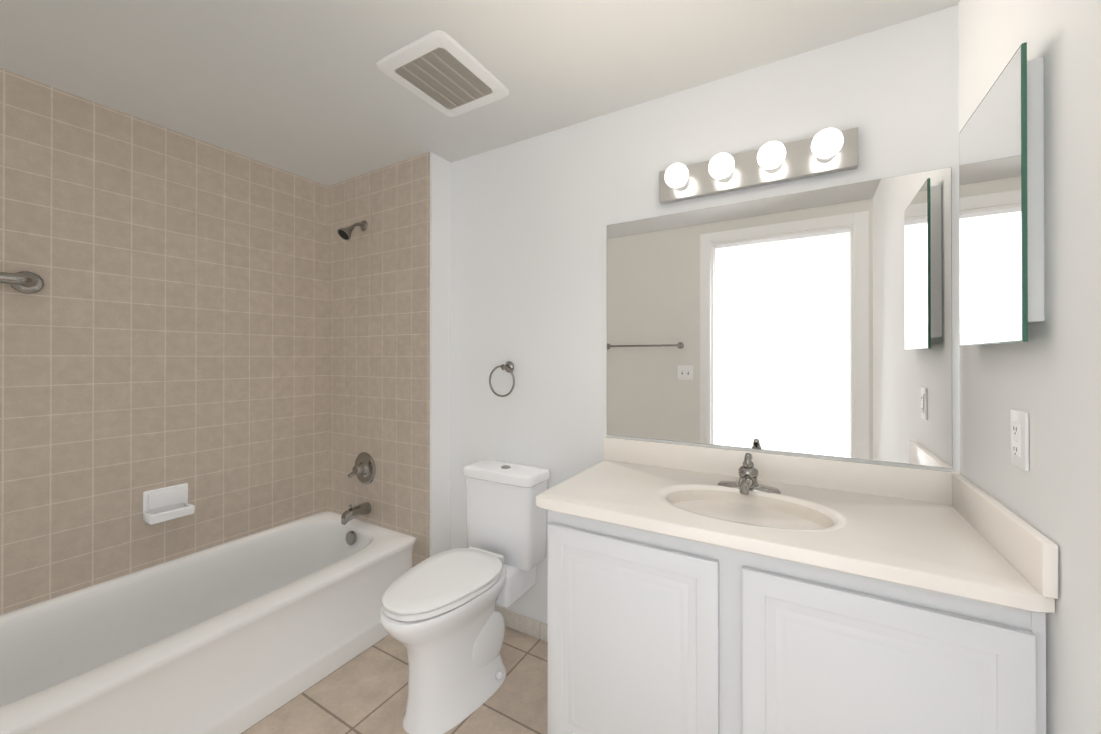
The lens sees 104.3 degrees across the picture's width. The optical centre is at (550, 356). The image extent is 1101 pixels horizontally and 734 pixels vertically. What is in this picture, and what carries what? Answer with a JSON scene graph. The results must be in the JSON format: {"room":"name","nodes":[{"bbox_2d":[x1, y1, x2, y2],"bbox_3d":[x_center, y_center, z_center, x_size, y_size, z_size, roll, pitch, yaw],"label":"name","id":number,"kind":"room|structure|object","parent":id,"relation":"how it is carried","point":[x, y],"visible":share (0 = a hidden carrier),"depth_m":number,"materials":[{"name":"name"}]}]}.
{"room":"bathroom","nodes":[
{"label":"bathroom","id":0,"kind":"room"},
{"bbox_2d":[0,68,327,614],"bbox_3d":[-1.735,0.135,1.923,0.100,2.292,1.955,0,0,31],"label":"tiled wall","id":1,"kind":"structure","parent":0,"point":[166,325],"depth_m":1.82,"materials":[{"name":"tile"}]},
{"bbox_2d":[0,271,43,293],"bbox_3d":[-1.967,-0.269,1.337,0.096,0.080,0.517,0,0,31],"label":"grab bar","id":2,"kind":"object","parent":1,"relation":"attached to","point":[26,282],"visible":1,"depth_m":1.51,"materials":[{"name":"silver metal"}]},
{"bbox_2d":[143,483,194,524],"bbox_3d":[-1.662,0.639,1.864,0.085,0.128,0.154,0,0,31],"label":"soap dish","id":3,"kind":"object","parent":1,"relation":"attached to","point":[165,504],"visible":1,"depth_m":1.86,"materials":[{"name":"white ceramic"}]},
{"bbox_2d":[241,626,547,733],"bbox_3d":[-0.381,1.326,0.367,4.010,0.100,3.255,0,0,31],"label":"floor","id":4,"kind":"structure","parent":0,"point":[365,692],"depth_m":1.59,"materials":[{"name":"tile"}]},
{"bbox_2d":[0,511,415,733],"bbox_3d":[-1.377,1.090,1.660,0.776,0.380,1.550,0,0,31],"label":"bathtub","id":5,"kind":"object","parent":4,"relation":"on","point":[239,635],"visible":1,"depth_m":1.60,"materials":[{"name":"white ceramic"}]},
{"bbox_2d":[379,460,549,733],"bbox_3d":[-0.336,0.885,1.678,0.376,0.790,0.730,0,0,31],"label":"toilet","id":6,"kind":"object","parent":4,"relation":"on","point":[442,619],"visible":1,"depth_m":1.59,"materials":[{"name":"white ceramic"}]},
{"bbox_2d":[536,437,1057,733],"bbox_3d":[0.559,0.794,1.261,1.091,0.971,0.557,0,0,31],"label":"bathroom vanity","id":7,"kind":"object","parent":4,"relation":"on","point":[692,589],"visible":1,"depth_m":1.05,"materials":[{"name":"white wood"}]},
{"bbox_2d":[430,152,450,556],"bbox_3d":[-0.892,0.137,2.424,0.845,2.292,0.235,0,0,31],"label":"wall","id":8,"kind":"structure","parent":0,"point":[440,354],"depth_m":2.16,"materials":[{"name":"white paint"}]},
{"bbox_2d":[327,152,429,567],"bbox_3d":[-0.958,0.136,2.322,0.834,2.292,0.008,0,0,31],"label":"wall tile","id":9,"kind":"structure","parent":8,"relation":"attached to","point":[379,339],"depth_m":2.28,"materials":[{"name":"beige tile"}]},
{"bbox_2d":[337,220,366,240],"bbox_3d":[-1.069,-0.685,2.299,0.074,0.136,0.149,0,0,31],"label":"shower head","id":10,"kind":"object","parent":9,"relation":"attached to","point":[345,233],"visible":1,"depth_m":2.27},
{"bbox_2d":[341,502,370,524],"bbox_3d":[-1.037,0.827,2.279,0.060,0.092,0.143,0,0,31],"label":"tub spout","id":11,"kind":"object","parent":9,"relation":"attached to","point":[351,513],"visible":1,"depth_m":2.25,"materials":[{"name":"silver metal"}]},
{"bbox_2d":[348,452,375,483],"bbox_3d":[-1.036,0.614,2.325,0.176,0.176,0.064,0,0,31],"label":"tub valve","id":12,"kind":"object","parent":9,"relation":"attached to","point":[364,470],"visible":1,"depth_m":2.32,"materials":[{"name":"silver metal"}]},
{"bbox_2d":[0,0,959,185],"bbox_3d":[-0.482,-1.063,1.188,3.010,0.100,1.955,0,0,31],"label":"ceiling","id":13,"kind":"structure","parent":0,"point":[308,89],"depth_m":1.45,"materials":[{"name":"paint"}]},
{"bbox_2d":[376,30,508,116],"bbox_3d":[-0.380,-1.005,1.558,0.324,0.012,0.381,0,0,31],"label":"ceiling vent","id":14,"kind":"object","parent":13,"relation":"in","point":[444,72],"visible":1,"depth_m":1.52,"materials":[{"name":"white plastic"}]},
{"bbox_2d":[451,5,959,623],"bbox_3d":[0.396,0.135,1.744,2.065,2.292,0.100,0,0,31],"label":"wall","id":15,"kind":"structure","parent":0,"point":[533,217],"depth_m":1.82,"materials":[{"name":"white paint"}]},
{"bbox_2d":[489,361,514,396],"bbox_3d":[-0.218,0.106,2.016,0.150,0.168,0.054,0,0,31],"label":"towel ring","id":16,"kind":"object","parent":15,"relation":"attached to","point":[508,366],"visible":1,"depth_m":2.01,"materials":[{"name":"silver metal"}]},
{"bbox_2d":[496,605,547,641],"bbox_3d":[-0.166,1.242,1.935,0.899,0.078,0.135,0,0,31],"label":"baseboard","id":17,"kind":"structure","parent":15,"relation":"attached to","point":[526,625],"depth_m":1.98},
{"bbox_2d":[659,127,857,204],"bbox_3d":[0.665,-0.653,1.449,0.624,0.121,0.138,0,0,31],"label":"sconce","id":18,"kind":"object","parent":15,"relation":"attached to","point":[828,151],"visible":1,"depth_m":1.43,"materials":[{"name":"grey metal"}]},
{"bbox_2d":[607,167,951,467],"bbox_3d":[0.696,-0.112,1.506,1.071,0.869,0.005,0,0,31],"label":"vanity mirror","id":19,"kind":"object","parent":15,"relation":"attached to","point":[816,322],"visible":1,"depth_m":1.43,"materials":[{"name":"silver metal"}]},
{"bbox_2d":[958,0,1100,733],"bbox_3d":[0.746,0.131,0.403,0.100,2.292,1.855,0,0,31],"label":"wall","id":20,"kind":"structure","parent":0,"point":[1046,377],"depth_m":0.75,"materials":[{"name":"white paint"}]},
{"bbox_2d":[959,42,1044,345],"bbox_3d":[0.979,-0.302,0.937,0.038,0.551,0.366,0,0,31],"label":"medicine cabinet mirror","id":21,"kind":"object","parent":20,"relation":"attached to","point":[1001,217],"visible":1,"depth_m":0.86,"materials":[{"name":"white mirror"}]},
{"bbox_2d":[1010,409,1028,470],"bbox_3d":[0.963,0.170,0.880,0.010,0.116,0.072,0,0,31],"label":"outlet","id":22,"kind":"object","parent":20,"relation":"attached to","point":[1019,426],"visible":0.98,"depth_m":0.87,"materials":[{"name":"white plastic"}]}
]}

